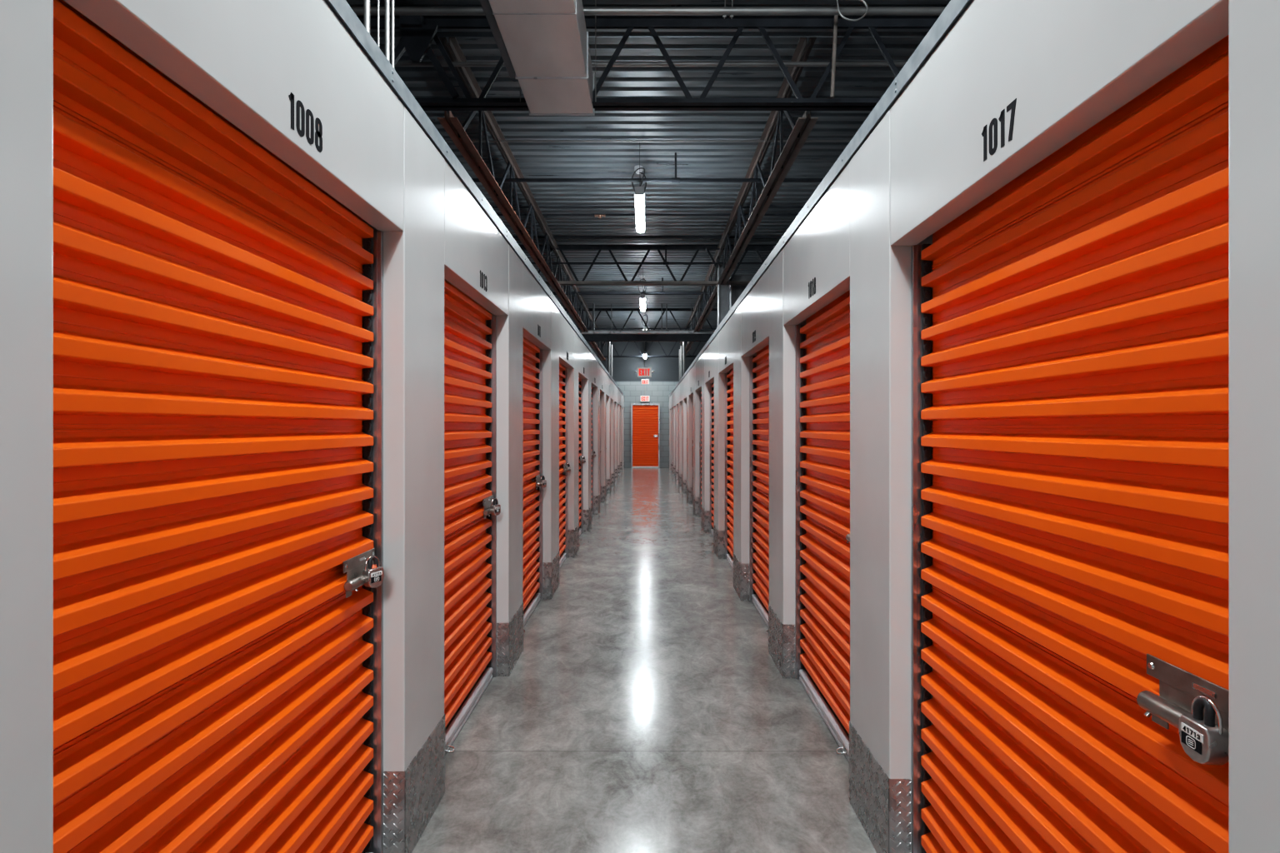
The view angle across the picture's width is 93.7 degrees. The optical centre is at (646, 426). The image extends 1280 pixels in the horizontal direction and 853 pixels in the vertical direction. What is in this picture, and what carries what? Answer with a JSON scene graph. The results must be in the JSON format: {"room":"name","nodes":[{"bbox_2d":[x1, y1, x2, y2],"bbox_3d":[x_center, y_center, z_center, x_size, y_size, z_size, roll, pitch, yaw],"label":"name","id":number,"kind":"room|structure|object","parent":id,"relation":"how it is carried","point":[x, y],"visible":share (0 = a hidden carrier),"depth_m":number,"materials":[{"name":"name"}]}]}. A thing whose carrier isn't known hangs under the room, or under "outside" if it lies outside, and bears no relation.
{"room":"self-storage corridor","nodes":[
{"label":"self-storage corridor","id":0,"kind":"room"},
{"bbox_2d":[0,0,624,852],"bbox_3d":[-0.903,0.201,7.900,0.150,2.599,27.799,0,0,0],"label":"wall","id":1,"kind":"structure","parent":0,"point":[243,60],"depth_m":1.59,"materials":[{"name":"white metal"}]},
{"bbox_2d":[53,0,383,852],"bbox_3d":[-0.919,0.367,1.445,0.089,2.266,1.209,0,0,0],"label":"door","id":2,"kind":"structure","parent":1,"relation":"in","point":[218,312],"depth_m":1.27,"materials":[{"name":"orange paint"}]},
{"bbox_2d":[362,555,384,588],"bbox_3d":[-0.873,0.464,1.917,0.034,0.101,0.060,0,0,26],"label":"padlock","id":3,"kind":"object","parent":2,"relation":"attached to","point":[373,576],"visible":1,"depth_m":1.91,"materials":[{"name":"silver metal"}]},
{"bbox_2d":[288,92,322,152],"bbox_3d":[-0.829,-0.738,1.460,0.001,0.083,0.145,0,0,0],"label":"unit number","id":4,"kind":"object","parent":1,"relation":"attached to","point":[317,133],"visible":1,"depth_m":1.46,"materials":[{"name":"black plastic"}]},
{"bbox_2d":[383,714,444,852],"bbox_3d":[-0.862,1.339,2.255,0.077,0.322,0.414,0,0,0],"label":"kick plate","id":5,"kind":"object","parent":1,"relation":"attached to","point":[412,797],"visible":0.98,"depth_m":2.12,"materials":[{"name":"silver metal"}]},
{"bbox_2d":[444,279,496,754],"bbox_3d":[-0.919,0.367,3.030,0.089,2.266,1.139,0,0,0],"label":"door","id":6,"kind":"structure","parent":1,"relation":"in","point":[470,330],"depth_m":3.14,"materials":[{"name":"orange paint"}]},
{"bbox_2d":[490,498,500,515],"bbox_3d":[-0.873,0.464,3.467,0.034,0.101,0.060,0,0,26],"label":"padlock","id":7,"kind":"object","parent":6,"relation":"attached to","point":[496,508],"visible":1,"depth_m":3.45,"materials":[{"name":"silver metal"}]},
{"bbox_2d":[324,0,624,395],"bbox_3d":[-0.868,-1.134,7.900,0.100,0.062,27.800,0,0,0],"label":"trim","id":8,"kind":"structure","parent":1,"relation":"attached to","point":[342,9],"depth_m":2.25,"materials":[{"name":"white metal"}]},
{"bbox_2d":[480,270,487,291],"bbox_3d":[-0.829,-0.738,3.049,0.001,0.083,0.142,0,0,0],"label":"unit number","id":9,"kind":"object","parent":1,"relation":"attached to","point":[482,275],"visible":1,"depth_m":3.06,"materials":[{"name":"black plastic"}]},
{"bbox_2d":[496,602,523,676],"bbox_3d":[-0.862,1.339,3.810,0.077,0.322,0.424,0,0,0],"label":"kick plate","id":10,"kind":"object","parent":1,"relation":"attached to","point":[510,635],"visible":0.99,"depth_m":3.61,"materials":[{"name":"silver metal"}]},
{"bbox_2d":[523,336,542,633],"bbox_3d":[-0.919,0.367,4.610,0.089,2.266,1.179,0,0,0],"label":"door","id":11,"kind":"structure","parent":1,"relation":"in","point":[532,356],"depth_m":4.93,"materials":[{"name":"orange paint"}]},
{"bbox_2d":[540,475,546,487],"bbox_3d":[-0.873,0.464,5.067,0.034,0.101,0.060,0,0,26],"label":"padlock","id":12,"kind":"object","parent":11,"relation":"attached to","point":[543,482],"visible":0.99,"depth_m":5.05,"materials":[{"name":"silver metal"}]},
{"bbox_2d":[537,324,540,337],"bbox_3d":[-0.829,-0.738,4.624,0.001,0.083,0.124,0,0,0],"label":"unit number","id":13,"kind":"object","parent":1,"relation":"attached to","point":[538,326],"visible":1,"depth_m":4.62,"materials":[{"name":"black plastic"}]},
{"bbox_2d":[542,551,559,599],"bbox_3d":[-0.862,1.339,5.440,0.077,0.322,0.484,0,0,0],"label":"kick plate","id":14,"kind":"object","parent":1,"relation":"attached to","point":[550,570],"visible":0.99,"depth_m":5.20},
{"bbox_2d":[559,363,567,569],"bbox_3d":[-0.919,0.367,6.265,0.089,2.266,1.169,0,0,0],"label":"door","id":15,"kind":"structure","parent":1,"relation":"in","point":[562,371],"depth_m":6.72,"materials":[{"name":"orange paint"}]},
{"bbox_2d":[565,463,570,472],"bbox_3d":[-0.873,0.464,6.717,0.034,0.101,0.060,0,0,26],"label":"padlock","id":16,"kind":"object","parent":15,"relation":"attached to","point":[568,467],"visible":0.99,"depth_m":6.70,"materials":[{"name":"silver metal"}]},
{"bbox_2d":[567,523,579,558],"bbox_3d":[-0.862,1.339,7.085,0.077,0.322,0.474,0,0,0],"label":"kick plate","id":17,"kind":"object","parent":1,"relation":"attached to","point":[572,535],"visible":0.99,"depth_m":6.85,"materials":[{"name":"silver metal"}]},
{"bbox_2d":[579,378,583,535],"bbox_3d":[-0.919,0.367,7.905,0.089,2.266,1.169,0,0,0],"label":"door","id":18,"kind":"structure","parent":1,"relation":"in","point":[581,382],"depth_m":8.47,"materials":[{"name":"metal"}]},
{"bbox_2d":[583,505,591,532],"bbox_3d":[-0.862,1.339,8.755,0.077,0.322,0.534,0,0,0],"label":"kick plate","id":19,"kind":"object","parent":1,"relation":"attached to","point":[587,513],"visible":0.98,"depth_m":8.49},
{"bbox_2d":[591,387,593,515],"bbox_3d":[-0.919,0.367,9.605,0.089,2.266,1.169,0,0,0],"label":"door","id":20,"kind":"structure","parent":1,"relation":"in","point":[592,387],"depth_m":10.17,"materials":[{"name":"metal"}]},
{"bbox_2d":[591,387,592,508],"bbox_3d":[-0.939,0.334,9.605,0.038,2.200,1.112,0,0,0],"label":"curtain","id":21,"kind":"object","parent":20,"relation":"hanging from","point":[592,387],"depth_m":10.17,"materials":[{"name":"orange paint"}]},
{"bbox_2d":[593,493,599,514],"bbox_3d":[-0.862,1.339,10.415,0.077,0.322,0.454,0,0,0],"label":"kick plate","id":22,"kind":"object","parent":1,"relation":"attached to","point":[596,498],"visible":0.99,"depth_m":10.19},
{"bbox_2d":[600,392,601,503],"bbox_3d":[-0.919,0.367,11.225,0.089,2.266,1.169,0,0,0],"label":"door","id":23,"kind":"structure","parent":1,"relation":"in","point":[600,392],"depth_m":11.80,"materials":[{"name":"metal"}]},
{"bbox_2d":[600,484,606,502],"bbox_3d":[-0.862,1.339,12.035,0.077,0.322,0.454,0,0,0],"label":"kick plate","id":24,"kind":"object","parent":1,"relation":"attached to","point":[603,489],"visible":0.99,"depth_m":11.81,"materials":[{"name":"silver metal"}]},
{"bbox_2d":[605,396,606,484],"bbox_3d":[-0.919,0.367,12.845,0.089,2.266,1.169,0,0,0],"label":"door","id":25,"kind":"structure","parent":1,"relation":"in","point":[606,397],"depth_m":13.41,"materials":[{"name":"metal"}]},
{"bbox_2d":[606,478,610,493],"bbox_3d":[-0.862,1.339,13.655,0.077,0.322,0.454,0,0,0],"label":"kick plate","id":26,"kind":"object","parent":1,"relation":"attached to","point":[608,481],"visible":0.98,"depth_m":13.43,"materials":[{"name":"grey metal"}]},
{"bbox_2d":[610,472,614,486],"bbox_3d":[-0.862,1.339,15.275,0.077,0.322,0.454,0,0,0],"label":"kick plate","id":27,"kind":"object","parent":1,"relation":"attached to","point":[612,475],"visible":0.96,"depth_m":15.05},
{"bbox_2d":[615,469,617,480],"bbox_3d":[-0.862,1.339,16.895,0.077,0.322,0.454,0,0,0],"label":"kick plate","id":28,"kind":"object","parent":1,"relation":"attached to","point":[616,470],"visible":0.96,"depth_m":16.67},
{"bbox_2d":[552,292,712,293],"bbox_3d":[0.000,-2.700,12.100,13.800,0.028,0.028,0,0,0],"label":"pipe","id":29,"kind":"object","parent":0,"point":[552,292],"visible":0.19,"depth_m":12.09,"materials":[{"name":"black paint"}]},
{"bbox_2d":[660,277,664,294],"bbox_3d":[0.320,-2.837,12.100,0.090,0.326,0.050,0,0,0],"label":"hanger","id":30,"kind":"object","parent":29,"relation":"attached to","point":[662,292],"visible":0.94,"depth_m":12.09,"materials":[{"name":"black paint"}]},
{"bbox_2d":[411,468,876,852],"bbox_3d":[0.000,1.550,7.900,14.000,0.100,28.200,0,0,0],"label":"floor","id":31,"kind":"structure","parent":0,"point":[645,707],"depth_m":3.01,"materials":[{"name":"concrete"}]},
{"bbox_2d":[641,379,649,384],"bbox_3d":[-0.050,-1.555,20.899,0.270,0.170,0.042,0,0,0],"label":"exit sign","id":32,"kind":"object","parent":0,"point":[643,381],"visible":1,"depth_m":20.88,"materials":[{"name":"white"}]},
{"bbox_2d":[587,341,706,468],"bbox_3d":[0.000,-0.820,21.900,14.000,4.640,0.200,0,0,0],"label":"wall","id":33,"kind":"structure","parent":0,"point":[665,377],"depth_m":21.80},
{"bbox_2d":[640,395,649,401],"bbox_3d":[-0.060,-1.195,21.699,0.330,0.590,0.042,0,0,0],"label":"exit sign","id":34,"kind":"object","parent":33,"relation":"attached to","point":[643,398],"visible":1,"depth_m":21.68,"materials":[{"name":"white plastic"}]},
{"bbox_2d":[630,403,659,468],"bbox_3d":[-0.045,0.335,21.760,1.040,2.330,0.080,0,0,0],"label":"door","id":35,"kind":"structure","parent":33,"relation":"in","point":[645,420],"depth_m":21.77,"materials":[{"name":"orange paint"}]},
{"bbox_2d":[345,0,950,328],"bbox_3d":[0.000,-3.100,8.004,14.000,0.040,28.408,0,0,0],"label":"ceiling","id":36,"kind":"structure","parent":0,"point":[534,160],"depth_m":6.31,"materials":[{"name":"metal"}]},
{"bbox_2d":[479,0,595,115],"bbox_3d":[-0.648,-2.695,0.750,0.574,0.730,7.500,0,0,0],"label":"duct","id":37,"kind":"object","parent":36,"relation":"hanging from","point":[542,45],"visible":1,"depth_m":3.77,"materials":[{"name":"metal"}]},
{"bbox_2d":[592,303,594,329],"bbox_3d":[-1.330,-2.747,15.050,0.048,0.664,0.048,0,0,0],"label":"rod","id":38,"kind":"object","parent":36,"relation":"hanging from","point":[593,304],"visible":1,"depth_m":15.04,"materials":[{"name":"grey metal"}]},
{"bbox_2d":[631,142,646,232],"bbox_3d":[-0.087,-2.741,6.870,0.171,0.677,1.210,0,0,0],"label":"lamp","id":39,"kind":"object","parent":36,"relation":"hanging from","point":[639,191],"visible":0.97,"depth_m":6.68,"materials":[{"name":"white plastic"}]},
{"bbox_2d":[635,195,644,232],"bbox_3d":[-0.075,-2.434,6.870,0.100,0.063,1.132,0,0,0],"label":"diffuser","id":40,"kind":"object","parent":39,"relation":"attached to","point":[639,200],"depth_m":6.78,"materials":[{"name":"white plastic"}]},
{"bbox_2d":[563,308,717,329],"bbox_3d":[0.000,-2.704,15.400,13.800,0.652,0.132,0,0,0],"label":"roof truss","id":41,"kind":"object","parent":36,"relation":"attached to","point":[599,310],"visible":0.21,"depth_m":15.39,"materials":[{"name":"grey metal"}]},
{"bbox_2d":[638,275,646,311],"bbox_3d":[-0.087,-2.741,11.960,0.171,0.677,1.210,0,0,0],"label":"lamp","id":42,"kind":"object","parent":36,"relation":"hanging from","point":[642,277],"visible":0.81,"depth_m":11.86,"materials":[{"name":"white plastic"}]},
{"bbox_2d":[640,299,645,311],"bbox_3d":[-0.075,-2.434,11.960,0.100,0.063,1.132,0,0,0],"label":"diffuser","id":43,"kind":"object","parent":42,"relation":"attached to","point":[642,301],"depth_m":11.90,"materials":[{"name":"white plastic"}]},
{"bbox_2d":[634,341,654,376],"bbox_3d":[-0.075,-2.340,19.783,0.648,1.400,0.074,0,0,0],"label":"exit sign","id":44,"kind":"object","parent":36,"relation":"hanging from","point":[642,372],"visible":0.94,"depth_m":19.78,"materials":[{"name":"white"}]},
{"bbox_2d":[586,341,706,357],"bbox_3d":[0.000,-2.704,20.600,13.800,0.652,0.132,0,0,0],"label":"roof truss","id":45,"kind":"object","parent":36,"relation":"attached to","point":[597,356],"visible":0.26,"depth_m":20.59,"materials":[{"name":"black metal"}]},
{"bbox_2d":[518,244,776,285],"bbox_3d":[0.000,-2.704,10.050,13.800,0.652,0.132,0,0,0],"label":"roof truss","id":46,"kind":"object","parent":36,"relation":"attached to","point":[562,247],"visible":0.39,"depth_m":10.04,"materials":[{"name":"grey metal"}]},
{"bbox_2d":[437,36,605,360],"bbox_3d":[-1.530,-2.675,13.100,0.150,0.625,17.000,0,0,0],"label":"girder","id":47,"kind":"object","parent":46,"relation":"attached to","point":[451,124],"visible":0.84,"depth_m":6.50,"materials":[{"name":"brown metal"}]},
{"bbox_2d":[552,293,711,294],"bbox_3d":[0.000,-2.960,13.400,13.800,0.044,0.044,0,0,0],"label":"bar","id":48,"kind":"object","parent":47,"relation":"attached to","point":[552,293],"visible":0.15,"depth_m":13.38,"materials":[{"name":"black paint"}]},
{"bbox_2d":[579,330,714,341],"bbox_3d":[0.000,-2.289,15.137,8.000,0.258,0.267,0,0,0],"label":"beam","id":49,"kind":"structure","parent":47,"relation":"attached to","point":[592,335],"depth_m":15.12,"materials":[{"name":"metal"}]},
{"bbox_2d":[577,328,716,329],"bbox_3d":[0.000,-2.900,17.800,13.800,0.044,0.044,0,0,0],"label":"bar","id":50,"kind":"object","parent":47,"relation":"attached to","point":[577,328],"visible":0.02,"depth_m":17.78,"materials":[{"name":"black paint"}]},
{"bbox_2d":[471,178,823,182],"bbox_3d":[0.000,-2.710,6.600,13.800,0.040,0.040,0,0,0],"label":"pipe","id":51,"kind":"object","parent":47,"relation":"attached to","point":[475,180],"visible":0.19,"depth_m":6.58,"materials":[{"name":"black metal"}]},
{"bbox_2d":[671,152,679,182],"bbox_3d":[0.320,-2.847,6.600,0.090,0.326,0.050,0,0,0],"label":"hanger","id":52,"kind":"object","parent":51,"relation":"attached to","point":[675,179],"visible":1,"depth_m":6.59,"materials":[{"name":"black paint"}]},
{"bbox_2d":[490,205,804,208],"bbox_3d":[0.000,-3.000,8.200,13.800,0.024,0.024,0,0,0],"label":"bar","id":53,"kind":"object","parent":47,"relation":"attached to","point":[492,207],"visible":0.19,"depth_m":8.20,"materials":[{"name":"black paint"}]},
{"bbox_2d":[445,140,850,142],"bbox_3d":[0.000,-2.950,6.200,13.800,0.018,0.018,0,0,0],"label":"conduit pipe","id":54,"kind":"object","parent":47,"relation":"attached to","point":[446,141],"visible":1,"depth_m":6.19,"materials":[{"name":"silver metal"}]},
{"bbox_2d":[394,61,906,66],"bbox_3d":[0.000,-2.900,4.800,13.800,0.034,0.034,0,0,0],"label":"conduit pipe","id":55,"kind":"object","parent":47,"relation":"attached to","point":[398,63],"visible":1,"depth_m":4.79,"materials":[{"name":"silver metal"}]},
{"bbox_2d":[530,262,763,264],"bbox_3d":[0.000,-2.710,9.950,13.800,0.028,0.028,0,0,0],"label":"pipe","id":56,"kind":"object","parent":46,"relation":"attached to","point":[531,262],"visible":0.19,"depth_m":9.94,"materials":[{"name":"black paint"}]},
{"bbox_2d":[663,245,668,264],"bbox_3d":[0.320,-2.847,9.950,0.090,0.326,0.050,0,0,0],"label":"hanger","id":57,"kind":"object","parent":46,"relation":"attached to","point":[665,262],"visible":1,"depth_m":9.94,"materials":[{"name":"black paint"}]},
{"bbox_2d":[356,15,939,110],"bbox_3d":[0.000,-2.704,4.460,13.800,0.652,0.132,0,0,0],"label":"roof truss","id":58,"kind":"object","parent":36,"relation":"attached to","point":[629,22],"visible":0.39,"depth_m":4.45,"materials":[{"name":"black metal"}]},
{"bbox_2d":[399,15,438,62],"bbox_3d":[-1.660,-2.830,4.370,0.280,0.340,0.100,0,0,0],"label":"gusset plate","id":59,"kind":"object","parent":58,"relation":"attached to","point":[417,37],"visible":0.86,"depth_m":4.36,"materials":[{"name":"black paint"}]},
{"bbox_2d":[390,40,405,65],"bbox_3d":[-1.895,-2.640,4.400,0.351,0.469,0.030,0,0,0],"label":"diagonal strut","id":60,"kind":"object","parent":59,"relation":"attached to","point":[400,49],"visible":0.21,"depth_m":4.38,"materials":[{"name":"black paint"}]},
{"bbox_2d":[426,46,459,99],"bbox_3d":[-1.530,-2.640,4.400,0.303,0.465,0.030,0,0,0],"label":"diagonal strut","id":61,"kind":"object","parent":59,"relation":"attached to","point":[430,53],"visible":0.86,"depth_m":4.38,"materials":[{"name":"black paint"}]},
{"bbox_2d":[665,304,667,329],"bbox_3d":[0.500,-2.747,15.050,0.030,0.664,0.030,0,0,0],"label":"rod","id":62,"kind":"object","parent":36,"relation":"hanging from","point":[666,304],"visible":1,"depth_m":15.04,"materials":[{"name":"grey metal"}]},
{"bbox_2d":[830,15,838,98],"bbox_3d":[1.345,-2.680,4.300,0.058,0.641,0.027,0,0,0],"label":"rod","id":63,"kind":"object","parent":36,"relation":"hanging from","point":[836,17],"visible":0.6,"depth_m":4.29,"materials":[{"name":"grey metal"}]},
{"bbox_2d":[836,0,868,21],"bbox_3d":[1.338,-2.882,4.002,0.280,0.358,0.027,0,0,4],"label":"cable loop","id":64,"kind":"object","parent":36,"relation":"hanging from","point":[862,1],"visible":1,"depth_m":4.00,"materials":[{"name":"silver metal"}]},
{"bbox_2d":[669,0,1279,852],"bbox_3d":[0.887,0.218,7.900,0.150,2.564,27.799,0,0,0],"label":"wall","id":65,"kind":"structure","parent":0,"point":[1067,65],"depth_m":1.54,"materials":[{"name":"white metal"}]},
{"bbox_2d":[675,468,678,480],"bbox_3d":[0.846,1.339,16.745,0.077,0.322,0.454,0,0,0],"label":"kick plate","id":66,"kind":"object","parent":65,"relation":"attached to","point":[676,470],"visible":0.98,"depth_m":16.52,"materials":[{"name":"grey metal"}]},
{"bbox_2d":[678,473,682,486],"bbox_3d":[0.846,1.339,15.125,0.077,0.322,0.454,0,0,0],"label":"kick plate","id":67,"kind":"object","parent":65,"relation":"attached to","point":[680,476],"visible":0.96,"depth_m":14.90,"materials":[{"name":"grey metal"}]},
{"bbox_2d":[681,478,686,494],"bbox_3d":[0.846,1.339,13.505,0.077,0.322,0.454,0,0,0],"label":"kick plate","id":68,"kind":"object","parent":65,"relation":"attached to","point":[683,482],"visible":0.97,"depth_m":13.28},
{"bbox_2d":[686,485,692,504],"bbox_3d":[0.846,1.339,11.885,0.077,0.322,0.454,0,0,0],"label":"kick plate","id":69,"kind":"object","parent":65,"relation":"attached to","point":[689,490],"visible":1,"depth_m":11.66,"materials":[{"name":"silver metal"}]},
{"bbox_2d":[692,395,693,503],"bbox_3d":[0.903,0.399,11.075,0.089,2.203,1.169,0,0,0],"label":"door","id":70,"kind":"structure","parent":65,"relation":"in","point":[692,396],"depth_m":11.65,"materials":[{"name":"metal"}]},
{"bbox_2d":[692,495,699,516],"bbox_3d":[0.846,1.339,10.265,0.077,0.322,0.454,0,0,0],"label":"kick plate","id":71,"kind":"object","parent":65,"relation":"attached to","point":[696,500],"visible":0.99,"depth_m":10.04,"materials":[{"name":"silver metal"}]},
{"bbox_2d":[699,390,701,517],"bbox_3d":[0.903,0.399,9.455,0.089,2.203,1.169,0,0,0],"label":"door","id":72,"kind":"structure","parent":65,"relation":"in","point":[700,392],"depth_m":10.02,"materials":[{"name":"metal"}]},
{"bbox_2d":[700,391,701,509],"bbox_3d":[0.923,0.365,9.455,0.038,2.137,1.112,0,0,0],"label":"curtain","id":73,"kind":"object","parent":72,"relation":"hanging from","point":[701,392],"depth_m":10.01,"materials":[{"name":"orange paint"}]},
{"bbox_2d":[701,507,709,533],"bbox_3d":[0.846,1.339,8.645,0.077,0.322,0.454,0,0,0],"label":"kick plate","id":74,"kind":"object","parent":65,"relation":"attached to","point":[705,514],"visible":0.98,"depth_m":8.42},
{"bbox_2d":[710,383,714,536],"bbox_3d":[0.903,0.399,7.835,0.089,2.203,1.169,0,0,0],"label":"door","id":75,"kind":"structure","parent":65,"relation":"in","point":[712,385],"depth_m":8.39,"materials":[{"name":"metal"}]},
{"bbox_2d":[713,524,724,559],"bbox_3d":[0.846,1.339,7.020,0.077,0.322,0.464,0,0,0],"label":"kick plate","id":76,"kind":"object","parent":65,"relation":"attached to","point":[718,536],"visible":0.98,"depth_m":6.79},
{"bbox_2d":[725,368,733,569],"bbox_3d":[0.903,0.399,6.205,0.089,2.203,1.169,0,0,0],"label":"door","id":77,"kind":"structure","parent":65,"relation":"in","point":[728,377],"depth_m":6.68,"materials":[{"name":"metal"}]},
{"bbox_2d":[733,553,749,600],"bbox_3d":[0.846,1.339,5.390,0.077,0.322,0.464,0,0,0],"label":"kick plate","id":78,"kind":"object","parent":65,"relation":"attached to","point":[741,571],"visible":0.99,"depth_m":5.16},
{"bbox_2d":[752,330,755,343],"bbox_3d":[0.813,-0.680,4.537,0.001,0.083,0.142,0,0,0],"label":"number","id":79,"kind":"object","parent":65,"relation":"attached to","point":[754,332],"visible":1,"depth_m":4.53,"materials":[{"name":"black plastic"}]},
{"bbox_2d":[749,344,769,633],"bbox_3d":[0.903,0.399,4.575,0.089,2.203,1.169,0,0,0],"label":"door","id":80,"kind":"structure","parent":65,"relation":"in","point":[758,365],"depth_m":4.91,"materials":[{"name":"metal"}]},
{"bbox_2d":[768,604,794,678],"bbox_3d":[0.846,1.339,3.780,0.077,0.322,0.424,0,0,0],"label":"kick plate","id":81,"kind":"object","parent":65,"relation":"attached to","point":[781,637],"visible":0.99,"depth_m":3.58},
{"bbox_2d":[808,277,815,299],"bbox_3d":[0.813,-0.680,2.950,0.001,0.083,0.136,0,0,0],"label":"number","id":82,"kind":"object","parent":65,"relation":"attached to","point":[811,282],"visible":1,"depth_m":2.93,"materials":[{"name":"black plastic"}]},
{"bbox_2d":[669,0,973,396],"bbox_3d":[0.852,-1.099,7.900,0.100,0.062,27.800,0,0,0],"label":"trim","id":83,"kind":"structure","parent":65,"relation":"attached to","point":[954,9],"depth_m":2.17,"materials":[{"name":"white metal"}]},
{"bbox_2d":[795,290,849,762],"bbox_3d":[0.903,0.399,2.985,0.089,2.203,1.169,0,0,0],"label":"door","id":84,"kind":"structure","parent":65,"relation":"in","point":[822,345],"depth_m":3.12,"materials":[{"name":"orange paint"}]},
{"bbox_2d":[849,721,910,852],"bbox_3d":[0.846,1.339,2.203,0.077,0.322,0.399,0,0,0],"label":"kick plate","id":85,"kind":"object","parent":65,"relation":"attached to","point":[882,805],"visible":0.96,"depth_m":2.10,"materials":[{"name":"silver metal"}]},
{"bbox_2d":[981,98,1016,161],"bbox_3d":[0.813,-0.680,1.387,0.001,0.084,0.137,0,0,0],"label":"unit number","id":86,"kind":"object","parent":65,"relation":"attached to","point":[1012,106],"visible":1,"depth_m":1.39,"materials":[{"name":"black plastic"}]},
{"bbox_2d":[911,35,1228,852],"bbox_3d":[0.903,0.399,1.423,0.089,2.203,1.164,0,0,0],"label":"door","id":87,"kind":"structure","parent":65,"relation":"in","point":[1070,326],"depth_m":1.28,"materials":[{"name":"orange paint"}]},
{"bbox_2d":[1178,695,1228,765],"bbox_3d":[0.863,0.469,0.931,0.034,0.101,0.060,0,0,6],"label":"padlock","id":88,"kind":"object","parent":87,"relation":"attached to","point":[1205,742],"visible":0.98,"depth_m":0.92,"materials":[{"name":"metal"}]},
{"bbox_2d":[1182,725,1199,739],"bbox_3d":[0.847,0.476,0.933,0.001,0.008,0.033,0,0,6],"label":"print","id":89,"kind":"object","parent":88,"relation":"on","point":[1189,732],"depth_m":0.93,"materials":[{"name":"white paper"}]},
{"bbox_3d":[-3.939,-1.079,7.900,6.022,0.020,27.760,0,0,0],"label":"ceiling","id":90,"kind":"structure","parent":0,"visible":0},
{"bbox_2d":[364,0,369,34],"bbox_3d":[-1.100,-2.095,2.360,0.023,1.950,0.023,0,0,0],"label":"vertical conduit","id":91,"kind":"object","parent":90,"relation":"on","point":[367,2],"visible":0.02,"depth_m":2.35,"materials":[{"name":"silver metal"}]},
{"bbox_2d":[377,0,379,46],"bbox_3d":[-1.100,-2.095,2.460,0.008,1.950,0.008,0,0,0],"label":"vertical conduit","id":92,"kind":"object","parent":90,"relation":"on","point":[377,0],"visible":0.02,"depth_m":2.46,"materials":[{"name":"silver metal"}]},
{"bbox_2d":[385,0,389,62],"bbox_3d":[-1.100,-2.095,2.545,0.020,1.950,0.020,0,0,0],"label":"vertical conduit","id":93,"kind":"object","parent":90,"relation":"on","point":[387,2],"visible":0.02,"depth_m":2.54,"materials":[{"name":"silver metal"}]},
{"bbox_2d":[390,0,394,68],"bbox_3d":[-1.100,-2.095,2.600,0.014,1.950,0.014,0,0,0],"label":"vertical conduit","id":94,"kind":"object","parent":90,"relation":"on","point":[392,1],"visible":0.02,"depth_m":2.60,"materials":[{"name":"silver metal"}]},
{"bbox_2d":[607,341,609,374],"bbox_3d":[-0.980,-1.720,15.600,0.064,1.240,0.064,0,0,0],"label":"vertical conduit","id":95,"kind":"object","parent":90,"relation":"on","point":[608,342],"visible":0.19,"depth_m":15.57,"materials":[{"name":"silver metal"}]},
{"bbox_2d":[610,345,612,377],"bbox_3d":[-1.000,-1.720,17.200,0.044,1.240,0.044,0,0,0],"label":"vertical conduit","id":96,"kind":"object","parent":90,"relation":"on","point":[611,345],"visible":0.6,"depth_m":17.18,"materials":[{"name":"silver metal"}]},
{"bbox_3d":[3.931,-1.044,7.900,6.038,0.020,27.760,0,0,0],"label":"ceiling","id":97,"kind":"structure","parent":0,"visible":0},
{"bbox_2d":[680,345,681,379],"bbox_3d":[1.000,-1.720,17.400,0.044,1.240,0.044,0,0,0],"label":"post","id":98,"kind":"object","parent":97,"relation":"on","point":[680,346],"visible":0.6,"depth_m":17.40,"materials":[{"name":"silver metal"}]},
{"bbox_2d":[682,341,684,375],"bbox_3d":[0.980,-1.720,15.700,0.064,1.240,0.064,0,0,0],"label":"post","id":99,"kind":"object","parent":97,"relation":"on","point":[683,342],"visible":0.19,"depth_m":15.67,"materials":[{"name":"silver metal"}]},
{"bbox_2d":[717,265,729,326],"bbox_3d":[1.280,-1.875,10.000,0.180,1.550,0.180,0,0,0],"label":"steel column","id":100,"kind":"structure","parent":97,"relation":"on","point":[723,291],"depth_m":9.99,"materials":[{"name":"grey metal"}]},
{"bbox_2d":[679,36,818,360],"bbox_3d":[1.240,-2.675,13.100,0.150,0.625,17.000,0,0,0],"label":"girder","id":101,"kind":"object","parent":100,"relation":"on","point":[804,125],"visible":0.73,"depth_m":6.45,"materials":[{"name":"grey metal"}]},
{"bbox_2d":[512,235,782,238],"bbox_3d":[0.000,-3.000,9.500,13.800,0.044,0.044,0,0,0],"label":"bar","id":102,"kind":"object","parent":101,"relation":"attached to","point":[513,237],"visible":0.19,"depth_m":9.48,"materials":[{"name":"black paint"}]},
{"bbox_2d":[496,214,798,215],"bbox_3d":[0.000,-3.000,8.500,13.800,0.026,0.026,0,0,0],"label":"bar","id":103,"kind":"object","parent":101,"relation":"attached to","point":[497,214],"visible":0.19,"depth_m":8.49,"materials":[{"name":"black paint"}]},
{"bbox_2d":[730,275,754,309],"bbox_3d":[2.110,-1.860,10.544,1.300,1.520,0.412,0,0,0],"label":"sheet metal riser","id":104,"kind":"object","parent":97,"relation":"on","point":[735,291],"visible":0.06,"depth_m":10.35,"materials":[{"name":"grey metal"}]},
{"bbox_3d":[0.537,-2.935,4.130,0.028,0.250,0.010,0,0,0],"label":"strap","id":105,"kind":"object","parent":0,"visible":0},
{"bbox_2d":[350,6,945,14],"bbox_3d":[0.000,-2.860,4.130,13.800,0.048,0.048,0,0,0],"label":"ceiling beam","id":106,"kind":"structure","parent":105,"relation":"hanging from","point":[357,10],"depth_m":4.11,"materials":[{"name":"silver metal"}]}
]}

